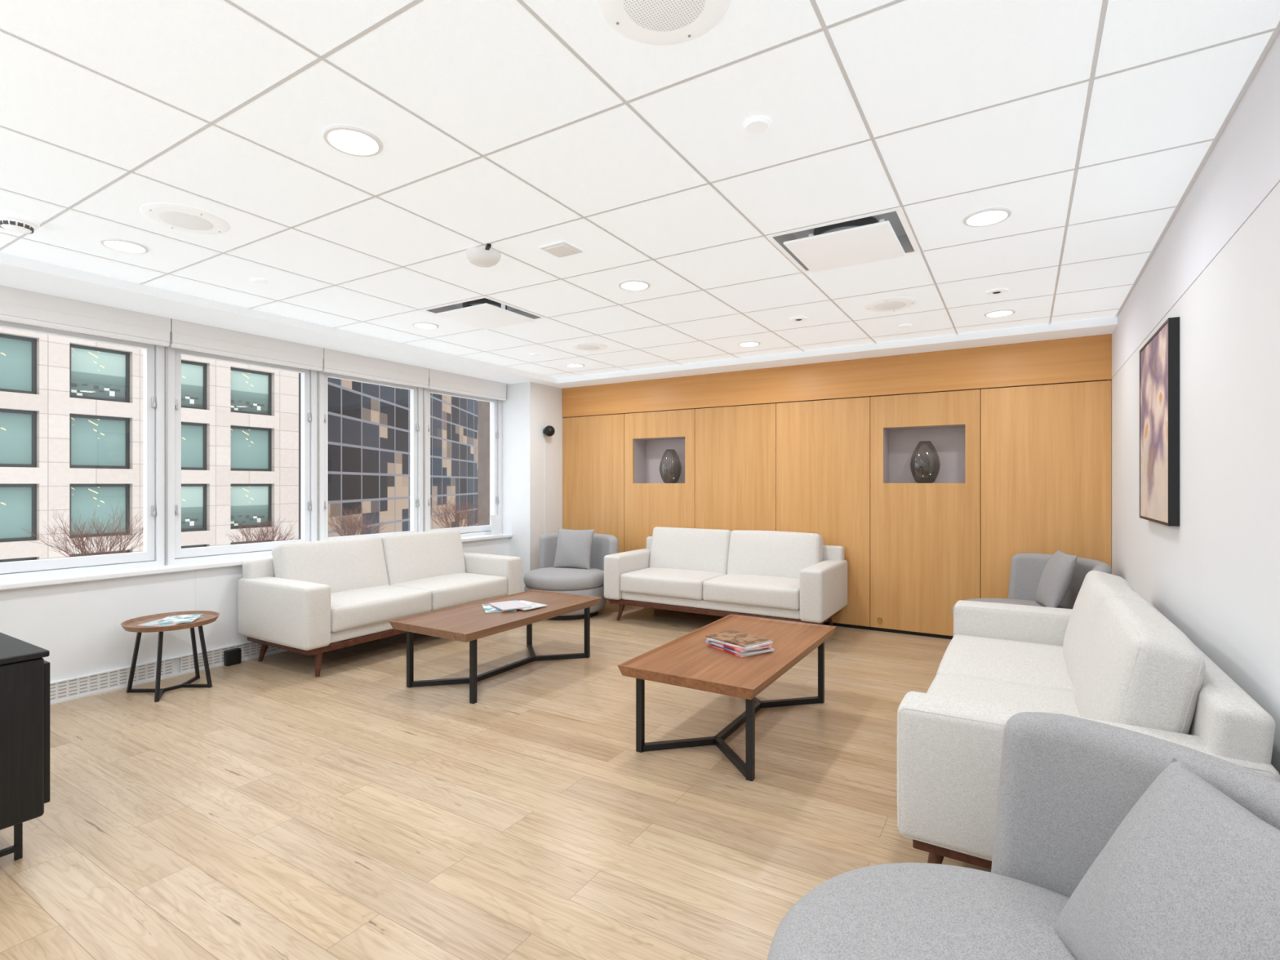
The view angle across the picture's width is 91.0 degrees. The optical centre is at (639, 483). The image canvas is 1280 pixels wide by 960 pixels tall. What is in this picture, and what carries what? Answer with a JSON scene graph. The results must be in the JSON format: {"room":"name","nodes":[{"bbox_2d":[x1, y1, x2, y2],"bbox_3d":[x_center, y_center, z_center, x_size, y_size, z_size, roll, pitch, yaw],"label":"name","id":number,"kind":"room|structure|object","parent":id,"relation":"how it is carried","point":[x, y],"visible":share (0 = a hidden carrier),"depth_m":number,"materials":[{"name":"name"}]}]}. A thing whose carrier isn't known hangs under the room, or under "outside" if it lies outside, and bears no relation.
{"room":"waiting room","nodes":[
{"label":"waiting room","id":0,"kind":"room"},
{"bbox_2d":[0,537,509,682],"bbox_3d":[-3.656,0.080,3.803,0.301,2.460,7.900,0,0,31],"label":"wall","id":1,"kind":"structure","parent":0,"point":[81,628],"depth_m":4.03,"materials":[{"name":"white paint"}]},
{"bbox_2d":[0,320,164,581],"bbox_3d":[-3.610,-0.236,3.904,0.115,1.600,1.090,0,0,31],"label":"window","id":2,"kind":"structure","parent":1,"relation":"in","point":[153,553],"depth_m":4.29,"materials":[{"name":"white metal"}]},
{"bbox_2d":[0,285,170,346],"bbox_3d":[-3.570,-1.042,3.753,0.040,0.205,1.313,0,0,31],"label":"roller shade","id":3,"kind":"object","parent":2,"relation":"attached to","point":[16,305],"visible":0.98,"depth_m":3.89,"materials":[{"name":"grey fabric"}]},
{"bbox_2d":[164,346,167,565],"bbox_3d":[-3.317,-0.233,4.372,0.110,1.594,0.012,0,0,31],"label":"trim","id":4,"kind":"structure","parent":1,"relation":"attached to","point":[166,348],"depth_m":4.34,"materials":[{"name":"metal"}]},
{"bbox_2d":[49,641,287,704],"bbox_3d":[-2.821,1.246,4.863,0.026,0.128,5.180,0,0,31],"label":"vent grille","id":5,"kind":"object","parent":1,"relation":"attached to","point":[76,687],"depth_m":4.10,"materials":[{"name":"metal"}]},
{"bbox_2d":[167,342,317,564],"bbox_3d":[-3.037,-0.236,4.846,0.115,1.600,1.085,0,0,31],"label":"window","id":6,"kind":"structure","parent":1,"relation":"in","point":[175,554],"depth_m":4.67,"materials":[{"name":"white metal"}]},
{"bbox_2d":[169,318,323,371],"bbox_3d":[-2.941,-1.042,4.787,0.040,0.205,1.093,0,0,31],"label":"roller shade","id":7,"kind":"object","parent":6,"relation":"attached to","point":[184,335],"visible":0.99,"depth_m":4.71,"materials":[{"name":"grey fabric"}]},
{"bbox_2d":[0,533,511,590],"bbox_3d":[-2.885,0.582,5.043,0.360,0.036,4.980,0,0,31],"label":"window sill","id":8,"kind":"structure","parent":1,"relation":"attached to","point":[82,577],"depth_m":4.07,"materials":[{"name":"white paint"}]},
{"bbox_2d":[488,514,502,535],"bbox_3d":[-1.589,0.454,6.935,0.070,0.220,0.150,0,0,31],"label":"sign holder","id":9,"kind":"object","parent":8,"relation":"on","point":[495,524],"visible":1,"depth_m":6.93,"materials":[{"name":"white plastic"}]},
{"bbox_2d":[317,370,319,541],"bbox_3d":[-2.745,-0.233,5.312,0.110,1.594,0.012,0,0,31],"label":"trim","id":10,"kind":"structure","parent":1,"relation":"attached to","point":[317,371],"depth_m":5.28,"materials":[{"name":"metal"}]},
{"bbox_2d":[319,370,423,540],"bbox_3d":[-2.467,-0.236,5.782,0.115,1.600,1.078,0,0,31],"label":"window","id":11,"kind":"structure","parent":1,"relation":"in","point":[416,393],"depth_m":5.87,"materials":[{"name":"white metal"}]},
{"bbox_2d":[322,347,429,387],"bbox_3d":[-2.371,-1.042,5.724,0.040,0.205,1.086,0,0,31],"label":"roller shade","id":12,"kind":"object","parent":11,"relation":"attached to","point":[335,362],"visible":0.99,"depth_m":5.65,"materials":[{"name":"grey fabric"}]},
{"bbox_2d":[423,387,425,531],"bbox_3d":[-2.177,-0.233,6.246,0.110,1.594,0.012,0,0,31],"label":"trim","id":13,"kind":"structure","parent":1,"relation":"attached to","point":[424,388],"depth_m":6.22,"materials":[{"name":"metal"}]},
{"bbox_2d":[425,387,502,537],"bbox_3d":[-1.898,-0.236,6.719,0.115,1.600,1.085,0,0,31],"label":"window","id":14,"kind":"structure","parent":1,"relation":"in","point":[495,405],"depth_m":7.09,"materials":[{"name":"white metal"}]},
{"bbox_2d":[427,368,506,400],"bbox_3d":[-1.805,-1.042,6.655,0.040,0.205,1.080,0,0,31],"label":"roller shade","id":15,"kind":"object","parent":14,"relation":"attached to","point":[441,380],"visible":0.98,"depth_m":6.59,"materials":[{"name":"grey fabric"}]},
{"bbox_2d":[0,599,991,959],"bbox_3d":[-1.049,1.360,2.727,5.974,0.100,8.970,0,0,31],"label":"floor","id":16,"kind":"structure","parent":0,"point":[274,810],"depth_m":2.51,"materials":[{"name":"brown wood"}]},
{"bbox_2d":[0,632,49,860],"bbox_3d":[-2.829,0.944,2.411,1.580,0.733,0.440,0,0,31],"label":"sideboard","id":17,"kind":"object","parent":16,"relation":"on","point":[24,674],"visible":1,"depth_m":2.14,"materials":[{"name":"black wood"}]},
{"bbox_2d":[120,610,219,702],"bbox_3d":[-2.976,1.085,3.998,0.504,0.455,0.504,0,0,31],"label":"side table","id":18,"kind":"object","parent":16,"relation":"on","point":[130,625],"visible":0.74,"depth_m":3.96,"materials":[{"name":"brown wood"}]},
{"bbox_2d":[136,616,203,626],"bbox_3d":[-2.965,0.869,3.979,0.211,0.006,0.280,0,0,3],"label":"magazine","id":19,"kind":"object","parent":18,"relation":"on","point":[151,623],"visible":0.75,"depth_m":3.88,"materials":[{"name":"paper"}]},
{"bbox_2d":[154,613,203,625],"bbox_3d":[-2.931,0.862,4.005,0.191,0.006,0.260,0,0,-21],"label":"magazine","id":20,"kind":"object","parent":19,"relation":"on","point":[179,619],"visible":1,"depth_m":3.99,"materials":[{"name":"paper"}]},
{"bbox_2d":[223,648,241,666],"bbox_3d":[-2.952,1.255,4.557,0.050,0.110,0.100,0,0,31],"label":"box","id":21,"kind":"object","parent":16,"relation":"on","point":[231,656],"visible":1,"depth_m":4.54,"materials":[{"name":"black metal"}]},
{"bbox_2d":[238,529,521,676],"bbox_3d":[-2.017,0.875,5.241,0.886,0.877,2.100,0,0,31],"label":"sofa","id":22,"kind":"object","parent":16,"relation":"on","point":[312,597],"visible":0.95,"depth_m":4.77,"materials":[{"name":"white fabric"}]},
{"bbox_2d":[271,536,389,593],"bbox_3d":[-2.425,0.681,4.985,0.281,0.477,0.864,0,0,31],"label":"cushion","id":23,"kind":"object","parent":22,"relation":"on","point":[344,565],"depth_m":4.90,"materials":[{"name":"white fabric"}]},
{"bbox_2d":[330,585,431,631],"bbox_3d":[-2.154,0.935,4.821,0.684,0.202,0.860,0,0,31],"label":"seat cushion","id":24,"kind":"object","parent":22,"relation":"on","point":[355,608],"depth_m":4.66,"materials":[{"name":"white fabric"}]},
{"bbox_2d":[381,529,466,585],"bbox_3d":[-1.979,0.679,5.721,0.282,0.484,0.864,0,0,31],"label":"cushion","id":25,"kind":"object","parent":22,"relation":"on","point":[412,556],"depth_m":5.60,"materials":[{"name":"white fabric"}]},
{"bbox_2d":[391,573,506,610],"bbox_3d":[-1.707,0.935,5.556,0.684,0.202,0.860,0,0,31],"label":"seat cushion","id":26,"kind":"object","parent":22,"relation":"on","point":[447,590],"depth_m":5.38,"materials":[{"name":"white fabric"}]},
{"bbox_2d":[388,589,602,703],"bbox_3d":[-0.942,1.089,4.399,0.690,0.441,1.380,0,0,31],"label":"coffee table","id":27,"kind":"object","parent":16,"relation":"on","point":[469,622],"visible":1,"depth_m":4.14,"materials":[{"name":"brown wood"}]},
{"bbox_2d":[481,604,516,613],"bbox_3d":[-0.997,0.876,4.444,0.211,0.007,0.280,0,0,-19],"label":"magazine","id":28,"kind":"object","parent":27,"relation":"on","point":[488,608],"visible":0.65,"depth_m":4.37,"materials":[{"name":"paper"}]},
{"bbox_2d":[519,600,546,610],"bbox_3d":[-0.835,0.869,4.498,0.280,0.007,0.211,0,0,39],"label":"magazine","id":29,"kind":"object","parent":28,"relation":"on","point":[534,605],"visible":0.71,"depth_m":4.47,"materials":[{"name":"paper"}]},
{"bbox_2d":[488,600,531,610],"bbox_3d":[-0.919,0.861,4.456,0.211,0.007,0.280,0,0,-33],"label":"magazine","id":30,"kind":"object","parent":29,"relation":"on","point":[508,605],"visible":1,"depth_m":4.43,"materials":[{"name":"paper"}]},
{"bbox_2d":[523,533,617,620],"bbox_3d":[-0.730,0.923,6.425,0.917,0.773,0.964,0,0,20],"label":"armchair","id":31,"kind":"object","parent":16,"relation":"on","point":[571,580],"visible":0.53,"depth_m":6.19,"materials":[{"name":"grey fabric"}]},
{"bbox_2d":[523,567,604,591],"bbox_3d":[-0.751,0.945,6.367,0.840,0.150,0.840,0,0,20],"label":"seat cushion","id":32,"kind":"object","parent":31,"relation":"on","point":[544,579],"depth_m":6.07,"materials":[{"name":"grey fabric"}]},
{"bbox_2d":[553,528,594,569],"bbox_3d":[-0.690,0.675,6.546,0.429,0.404,0.184,0,0,26],"label":"throw pillow","id":33,"kind":"object","parent":31,"relation":"on","point":[574,547],"visible":1,"depth_m":6.49,"materials":[{"name":"grey fabric"}]},
{"bbox_2d":[604,526,847,626],"bbox_3d":[0.761,0.875,5.852,2.100,0.877,0.886,0,0,31],"label":"sofa","id":34,"kind":"object","parent":16,"relation":"on","point":[783,575],"visible":1,"depth_m":5.67,"materials":[{"name":"white fabric"}]},
{"bbox_2d":[620,567,724,599],"bbox_3d":[0.341,0.935,5.989,0.860,0.202,0.684,0,0,31],"label":"seat cushion","id":35,"kind":"object","parent":34,"relation":"on","point":[648,583],"depth_m":5.77,"materials":[{"name":"white fabric"}]},
{"bbox_2d":[648,526,731,574],"bbox_3d":[0.506,0.681,6.260,0.864,0.477,0.281,0,0,31],"label":"cushion","id":36,"kind":"object","parent":34,"relation":"on","point":[708,550],"depth_m":6.14,"materials":[{"name":"white fabric"}]},
{"bbox_2d":[702,573,799,609],"bbox_3d":[1.076,0.935,5.543,0.860,0.202,0.684,0,0,31],"label":"seat cushion","id":37,"kind":"object","parent":34,"relation":"on","point":[738,591],"depth_m":5.31,"materials":[{"name":"white fabric"}]},
{"bbox_2d":[726,529,823,578],"bbox_3d":[1.242,0.679,5.815,0.864,0.484,0.282,0,0,31],"label":"cushion","id":38,"kind":"object","parent":34,"relation":"on","point":[774,553],"depth_m":5.72,"materials":[{"name":"white fabric"}]},
{"bbox_2d":[617,613,835,781],"bbox_3d":[0.544,1.089,3.426,0.690,0.441,1.380,0,0,31],"label":"coffee table","id":39,"kind":"object","parent":16,"relation":"on","point":[687,660],"visible":0.98,"depth_m":3.12,"materials":[{"name":"wood"}]},
{"bbox_2d":[707,643,772,657],"bbox_3d":[0.531,0.875,3.357,0.211,0.009,0.280,0,0,-31],"label":"magazine","id":40,"kind":"object","parent":39,"relation":"on","point":[708,644],"visible":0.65,"depth_m":3.27,"materials":[{"name":"paper"}]},
{"bbox_2d":[722,647,773,655],"bbox_3d":[0.546,0.866,3.358,0.211,0.008,0.280,0,0,-27],"label":"magazine","id":41,"kind":"object","parent":40,"relation":"on","point":[770,649],"visible":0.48,"depth_m":3.24,"materials":[{"name":"paper"}]},
{"bbox_2d":[706,640,769,653],"bbox_3d":[0.525,0.857,3.366,0.211,0.010,0.280,0,0,-35],"label":"magazine","id":42,"kind":"object","parent":41,"relation":"on","point":[707,641],"visible":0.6,"depth_m":3.30,"materials":[{"name":"paper"}]},
{"bbox_2d":[711,640,773,652],"bbox_3d":[0.532,0.847,3.349,0.211,0.009,0.280,0,0,-29],"label":"magazine","id":43,"kind":"object","parent":42,"relation":"on","point":[735,648],"visible":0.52,"depth_m":3.25,"materials":[{"name":"paper"}]},
{"bbox_2d":[706,637,772,649],"bbox_3d":[0.531,0.837,3.357,0.211,0.009,0.280,0,0,-41],"label":"magazine","id":44,"kind":"object","parent":43,"relation":"on","point":[708,638],"visible":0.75,"depth_m":3.27,"materials":[{"name":"paper"}]},
{"bbox_2d":[705,630,771,647],"bbox_3d":[0.526,0.828,3.372,0.211,0.008,0.280,0,0,-39],"label":"magazine","id":45,"kind":"object","parent":44,"relation":"on","point":[732,637],"visible":1,"depth_m":3.36,"materials":[{"name":"paper"}]},
{"bbox_2d":[766,711,1279,959],"bbox_3d":[0.705,0.923,1.096,0.964,0.773,0.917,0,0,-1],"label":"armchair","id":46,"kind":"object","parent":16,"relation":"on","point":[1067,783],"visible":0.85,"depth_m":1.34,"materials":[{"name":"grey fabric"}]},
{"bbox_2d":[766,862,1076,959],"bbox_3d":[0.643,0.945,1.096,0.840,0.150,0.840,0,0,-1],"label":"seat cushion","id":47,"kind":"object","parent":46,"relation":"on","point":[894,911],"depth_m":1.28,"materials":[{"name":"grey fabric"}]},
{"bbox_2d":[1053,757,1279,959],"bbox_3d":[0.900,0.710,1.027,0.248,0.356,0.420,0,0,7],"label":"throw pillow","id":48,"kind":"object","parent":46,"relation":"on","point":[1189,873],"visible":1,"depth_m":1.02,"materials":[{"name":"grey fabric"}]},
{"bbox_2d":[951,552,1111,616],"bbox_3d":[2.774,0.923,4.523,0.964,0.773,0.917,0,0,-4],"label":"armchair","id":49,"kind":"object","parent":16,"relation":"on","point":[1027,569],"visible":0.31,"depth_m":4.80,"materials":[{"name":"grey fabric"}]},
{"bbox_2d":[951,597,1072,616],"bbox_3d":[2.712,0.945,4.519,0.840,0.150,0.840,0,0,-4],"label":"seat cushion","id":50,"kind":"object","parent":49,"relation":"on","point":[1065,603],"depth_m":4.65,"materials":[{"name":"grey fabric"}]},
{"bbox_2d":[1035,549,1076,608],"bbox_3d":[2.940,0.680,4.450,0.197,0.395,0.421,0,0,20],"label":"throw pillow","id":51,"kind":"object","parent":49,"relation":"on","point":[1055,579],"visible":0.95,"depth_m":4.32,"materials":[{"name":"grey fabric"}]},
{"bbox_2d":[897,570,1279,869],"bbox_3d":[1.708,0.875,2.625,0.886,0.877,2.100,0,0,31],"label":"sofa","id":52,"kind":"object","parent":16,"relation":"on","point":[1113,658],"visible":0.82,"depth_m":1.91,"materials":[{"name":"white fabric"}]},
{"bbox_2d":[926,673,1079,716],"bbox_3d":[1.398,0.935,2.310,0.684,0.202,0.860,0,0,31],"label":"seat cushion","id":53,"kind":"object","parent":52,"relation":"on","point":[1021,695],"depth_m":2.52,"materials":[{"name":"white fabric"}]},
{"bbox_2d":[936,634,1075,692],"bbox_3d":[1.845,0.935,3.045,0.684,0.202,0.860,0,0,31],"label":"seat cushion","id":54,"kind":"object","parent":52,"relation":"on","point":[1028,660],"depth_m":2.98,"materials":[{"name":"white fabric"}]},
{"bbox_2d":[1062,570,1153,688],"bbox_3d":[2.116,0.681,2.880,0.281,0.477,0.864,0,0,31],"label":"cushion","id":55,"kind":"object","parent":52,"relation":"on","point":[1096,586],"depth_m":2.75,"materials":[{"name":"white fabric"}]},
{"bbox_2d":[1074,595,1205,734],"bbox_3d":[1.671,0.679,2.144,0.282,0.484,0.864,0,0,31],"label":"cushion","id":56,"kind":"object","parent":52,"relation":"on","point":[1137,668],"depth_m":1.82,"materials":[{"name":"white fabric"}]},
{"bbox_2d":[489,382,577,591],"bbox_3d":[-1.244,0.092,7.474,0.607,2.435,0.880,0,0,31],"label":"wall pier","id":57,"kind":"object","parent":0,"point":[528,408],"visible":0.5,"depth_m":7.07,"materials":[{"name":"white paint"}]},
{"bbox_2d":[542,425,555,534],"bbox_3d":[-1.028,-0.028,7.121,0.130,1.262,0.124,0,0,31],"label":"wall sconce","id":58,"kind":"object","parent":57,"relation":"attached to","point":[548,430],"visible":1,"depth_m":7.11,"materials":[{"name":"black metal"}]},
{"bbox_2d":[0,0,1279,378],"bbox_3d":[-0.892,-1.180,2.263,5.024,0.003,8.140,0,0,31],"label":"ceiling","id":59,"kind":"structure","parent":0,"point":[517,127],"depth_m":2.27,"materials":[{"name":"tile"}]},
{"bbox_2d":[0,211,39,233],"bbox_3d":[-2.779,-1.154,2.801,0.156,0.052,0.156,0,0,31],"label":"smoke detector","id":60,"kind":"object","parent":59,"relation":"attached to","point":[13,222],"visible":1,"depth_m":2.77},
{"bbox_2d":[99,238,149,253],"bbox_3d":[-2.549,-1.175,3.112,0.192,0.008,0.192,0,0,31],"label":"recessed light","id":61,"kind":"object","parent":59,"relation":"in","point":[121,245],"visible":1,"depth_m":3.11,"materials":[{"name":"white"}]},
{"bbox_2d":[139,202,230,234],"bbox_3d":[-2.023,-1.174,2.804,0.330,0.011,0.330,0,0,31],"label":"ceiling speaker","id":62,"kind":"object","parent":59,"relation":"attached to","point":[175,216],"visible":1,"depth_m":2.77,"materials":[{"name":"metal"}]},
{"bbox_2d":[158,211,213,230],"bbox_3d":[-2.023,-1.169,2.804,0.200,0.002,0.200,0,0,31],"label":"grille","id":63,"kind":"object","parent":62,"relation":"attached to","point":[184,220],"depth_m":2.79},
{"bbox_2d":[250,277,268,284],"bbox_3d":[-2.206,-1.173,3.647,0.090,0.014,0.090,0,0,31],"label":"sprinkler cover","id":64,"kind":"object","parent":59,"relation":"attached to","point":[258,281],"visible":1,"depth_m":3.63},
{"bbox_2d":[322,124,383,156],"bbox_3d":[-0.986,-1.175,2.162,0.192,0.008,0.192,0,0,31],"label":"recessed light","id":65,"kind":"object","parent":59,"relation":"in","point":[348,140],"visible":1,"depth_m":2.15,"materials":[{"name":"white"}]},
{"bbox_2d":[412,321,439,328],"bbox_3d":[-1.596,-1.175,4.679,0.192,0.008,0.192,0,0,31],"label":"recessed light","id":66,"kind":"object","parent":59,"relation":"in","point":[421,325],"visible":1,"depth_m":4.66,"materials":[{"name":"white"}]},
{"bbox_2d":[465,243,501,267],"bbox_3d":[-0.787,-1.151,3.208,0.216,0.058,0.180,0,0,31],"label":"dome security camera","id":67,"kind":"object","parent":59,"relation":"attached to","point":[480,256],"visible":1,"depth_m":3.16,"materials":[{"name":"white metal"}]},
{"bbox_2d":[420,296,546,329],"bbox_3d":[-1.075,-1.216,4.362,0.604,0.128,0.604,0,0,31],"label":"ceiling vent","id":68,"kind":"object","parent":59,"relation":"in","point":[486,313],"visible":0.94,"depth_m":4.33,"materials":[{"name":"metal"}]},
{"bbox_2d":[539,240,582,257],"bbox_3d":[-0.394,-1.172,3.154,0.155,0.015,0.155,0,0,31],"label":"plate","id":69,"kind":"object","parent":59,"relation":"attached to","point":[560,249],"visible":1,"depth_m":3.13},
{"bbox_2d":[569,342,608,351],"bbox_3d":[-0.441,-1.174,5.405,0.330,0.011,0.330,0,0,31],"label":"ceiling speaker","id":70,"kind":"object","parent":59,"relation":"attached to","point":[584,346],"visible":1,"depth_m":5.36,"materials":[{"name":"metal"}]},
{"bbox_2d":[577,345,599,350],"bbox_3d":[-0.441,-1.169,5.405,0.200,0.002,0.200,0,0,31],"label":"grille","id":71,"kind":"object","parent":70,"relation":"attached to","point":[579,347],"depth_m":5.39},
{"bbox_2d":[617,280,650,290],"bbox_3d":[-0.033,-1.175,3.729,0.192,0.008,0.192,0,0,31],"label":"recessed light","id":72,"kind":"object","parent":59,"relation":"in","point":[628,285],"visible":1,"depth_m":3.72,"materials":[{"name":"white"}]},
{"bbox_2d":[596,0,731,45],"bbox_3d":[0.059,-1.174,1.527,0.330,0.011,0.330,0,0,31],"label":"ceiling speaker","id":73,"kind":"object","parent":59,"relation":"attached to","point":[651,22],"visible":1,"depth_m":1.58,"materials":[{"name":"metal"}]},
{"bbox_2d":[622,0,705,31],"bbox_3d":[0.059,-1.169,1.527,0.200,0.002,0.200,0,0,31],"label":"grille","id":74,"kind":"object","parent":73,"relation":"attached to","point":[641,15],"depth_m":1.57,"materials":[{"name":"metal"}]},
{"bbox_2d":[737,341,760,346],"bbox_3d":[0.919,-1.175,5.293,0.192,0.008,0.192,0,0,31],"label":"recessed light","id":75,"kind":"object","parent":59,"relation":"in","point":[745,344],"visible":1,"depth_m":5.29,"materials":[{"name":"white"}]},
{"bbox_2d":[742,115,770,133],"bbox_3d":[0.383,-1.173,2.061,0.090,0.014,0.090,0,0,31],"label":"sprinkler cover","id":76,"kind":"object","parent":59,"relation":"attached to","point":[757,124],"visible":1,"depth_m":2.05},
{"bbox_2d":[765,207,920,272],"bbox_3d":[1.012,-1.216,3.094,0.604,0.128,0.604,0,0,31],"label":"ceiling vent","id":77,"kind":"object","parent":59,"relation":"in","point":[886,234],"visible":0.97,"depth_m":3.06,"materials":[{"name":"metal"}]},
{"bbox_2d":[863,297,917,311],"bbox_3d":[1.645,-1.174,4.136,0.330,0.011,0.330,0,0,31],"label":"ceiling speaker","id":78,"kind":"object","parent":59,"relation":"attached to","point":[892,304],"visible":1,"depth_m":4.10,"materials":[{"name":"metal"}]},
{"bbox_2d":[874,301,906,310],"bbox_3d":[1.645,-1.169,4.136,0.200,0.002,0.200,0,0,31],"label":"grille","id":79,"kind":"object","parent":78,"relation":"attached to","point":[886,305],"depth_m":4.13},
{"bbox_2d":[962,207,1012,226],"bbox_3d":[1.532,-1.175,2.777,0.192,0.008,0.192,0,0,31],"label":"recessed light","id":80,"kind":"object","parent":59,"relation":"in","point":[988,216],"visible":1,"depth_m":2.77,"materials":[{"name":"white"}]},
{"bbox_2d":[984,288,1008,295],"bbox_3d":[2.187,-1.174,3.855,0.128,0.012,0.128,0,0,31],"label":"sprinkler","id":81,"kind":"object","parent":59,"relation":"in","point":[998,291],"visible":1,"depth_m":3.84,"materials":[{"name":"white metal"}]},
{"bbox_2d":[983,309,1015,317],"bbox_3d":[2.483,-1.175,4.342,0.192,0.008,0.192,0,0,31],"label":"recessed light","id":82,"kind":"object","parent":59,"relation":"in","point":[1000,313],"visible":1,"depth_m":4.33,"materials":[{"name":"white"}]},
{"bbox_2d":[577,380,1104,598],"bbox_3d":[1.495,-0.085,6.382,5.424,2.790,0.100,0,0,31],"label":"wall","id":83,"kind":"structure","parent":0,"point":[1095,380],"depth_m":5.44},
{"bbox_2d":[624,408,694,551],"bbox_3d":[0.272,0.251,6.874,0.866,2.054,0.290,0,0,31],"label":"wall panel","id":84,"kind":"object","parent":83,"relation":"attached to","point":[653,440],"depth_m":6.85,"materials":[{"name":"brown wood"}]},
{"bbox_2d":[659,466,681,483],"bbox_3d":[0.330,-0.189,6.821,0.240,0.365,0.240,0,0,31],"label":"vase","id":85,"kind":"object","parent":84,"relation":"on","point":[673,477],"visible":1,"depth_m":6.74,"materials":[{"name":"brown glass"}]},
{"bbox_2d":[870,389,980,635],"bbox_3d":[2.503,0.251,5.518,0.865,2.054,0.290,0,0,31],"label":"wall panel","id":86,"kind":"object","parent":83,"relation":"attached to","point":[925,538],"depth_m":5.43,"materials":[{"name":"brown wood"}]},
{"bbox_2d":[910,462,940,483],"bbox_3d":[2.495,-0.189,5.505,0.240,0.365,0.240,0,0,31],"label":"vase","id":87,"kind":"object","parent":86,"relation":"on","point":[922,473],"visible":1,"depth_m":5.43,"materials":[{"name":"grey glass"}]},
{"bbox_2d":[822,622,953,639],"bbox_3d":[1.324,1.294,6.091,5.215,0.032,0.015,0,0,31],"label":"baseboard","id":88,"kind":"structure","parent":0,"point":[904,632],"depth_m":5.54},
{"bbox_2d":[1106,32,1279,774],"bbox_3d":[1.486,-0.085,1.244,0.100,2.790,8.870,0,0,31],"label":"wall","id":89,"kind":"structure","parent":0,"point":[1215,575],"depth_m":2.08,"materials":[{"name":"paint"}]},
{"bbox_2d":[0,252,1117,388],"bbox_3d":[-0.942,-1.177,2.662,5.524,0.105,8.770,0,0,31],"label":"trim","id":90,"kind":"structure","parent":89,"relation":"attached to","point":[15,272],"depth_m":4.79,"materials":[{"name":"white paint"}]},
{"bbox_2d":[562,413,624,552],"bbox_3d":[-0.540,0.251,7.211,0.862,2.054,0.022,0,0,31],"label":"wall panel","id":91,"kind":"object","parent":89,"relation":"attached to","point":[593,446],"depth_m":7.19,"materials":[{"name":"brown wood"}]},
{"bbox_2d":[694,403,776,531],"bbox_3d":[0.947,0.251,6.307,0.865,2.054,0.022,0,0,31],"label":"wall panel","id":92,"kind":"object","parent":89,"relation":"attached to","point":[735,446],"depth_m":6.29,"materials":[{"name":"brown wood"}]},
{"bbox_2d":[776,396,870,626],"bbox_3d":[1.690,0.251,5.855,0.865,2.054,0.022,0,0,31],"label":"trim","id":93,"kind":"structure","parent":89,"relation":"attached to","point":[823,446],"depth_m":5.79,"materials":[{"name":"brown wood"}]},
{"bbox_2d":[562,333,1111,417],"bbox_3d":[1.316,-0.955,6.079,5.215,0.341,0.028,0,0,31],"label":"trim","id":94,"kind":"structure","parent":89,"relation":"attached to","point":[1082,358],"depth_m":5.63,"materials":[{"name":"brown wood"}]},
{"bbox_2d":[981,380,1111,598],"bbox_3d":[3.175,0.251,4.952,0.862,2.054,0.022,0,0,31],"label":"wall panel","id":95,"kind":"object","parent":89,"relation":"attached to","point":[1046,450],"depth_m":4.94,"materials":[{"name":"brown wood"}]},
{"bbox_2d":[1139,316,1179,526],"bbox_3d":[2.487,-0.265,3.023,0.037,0.894,0.780,0,0,31],"label":"framed painting","id":96,"kind":"object","parent":89,"relation":"attached to","point":[1159,357],"visible":1,"depth_m":2.85,"materials":[{"name":"black metal"}]},
{"label":"outside","id":97,"kind":"structure","parent":0,"visible":0},
{"bbox_2d":[298,373,480,539],"bbox_3d":[-23.572,-4.690,80.327,3.000,56.000,75.000,0,0,0],"label":"glass tower","id":98,"kind":"structure","parent":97,"point":[369,424],"depth_m":54.70,"materials":[{"name":"glass"}]},
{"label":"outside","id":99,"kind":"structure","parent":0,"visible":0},
{"bbox_2d":[0,327,298,562],"bbox_3d":[-34.314,-0.053,32.108,12.000,32.726,27.344,0,0,31],"label":"office building","id":100,"kind":"structure","parent":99,"point":[72,410],"depth_m":32.92,"materials":[{"name":"stone"}]},
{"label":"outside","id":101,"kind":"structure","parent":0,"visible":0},
{"bbox_2d":[477,400,489,525],"bbox_3d":[-7.624,4.710,42.320,4.000,20.200,5.000,0,0,31],"label":"stone building","id":102,"kind":"structure","parent":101,"point":[483,407],"depth_m":40.95,"materials":[{"name":"stone"}]},
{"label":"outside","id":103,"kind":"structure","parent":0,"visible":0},
{"bbox_3d":[-3.705,1.610,11.615,7.600,0.200,28.000,0,0,31],"label":"terrace","id":104,"kind":"object","parent":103,"visible":0},
{"bbox_2d":[17,502,143,557],"bbox_3d":[-7.524,0.865,8.628,1.509,1.280,1.294,0,0,-33],"label":"bare shrub","id":105,"kind":"object","parent":104,"relation":"on","point":[86,544],"visible":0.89,"depth_m":8.63,"materials":[{"name":"brown plant"}]},
{"bbox_2d":[228,515,301,544],"bbox_3d":[-6.428,1.010,10.654,1.429,0.990,1.121,0,0,12],"label":"bare shrub","id":106,"kind":"object","parent":104,"relation":"on","point":[275,531],"visible":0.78,"depth_m":10.62,"materials":[{"name":"brown plant"}]},
{"bbox_2d":[328,504,386,536],"bbox_3d":[-5.538,0.914,12.105,1.196,1.184,1.257,0,0,-36],"label":"bare shrub","id":107,"kind":"object","parent":104,"relation":"on","point":[353,531],"visible":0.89,"depth_m":12.04,"materials":[{"name":"brown plant"}]},
{"bbox_2d":[430,493,489,528],"bbox_3d":[-4.176,0.839,14.333,1.463,1.333,1.574,0,0,17],"label":"bare shrub","id":108,"kind":"object","parent":104,"relation":"on","point":[460,513],"visible":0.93,"depth_m":14.26,"materials":[{"name":"brown plant"}]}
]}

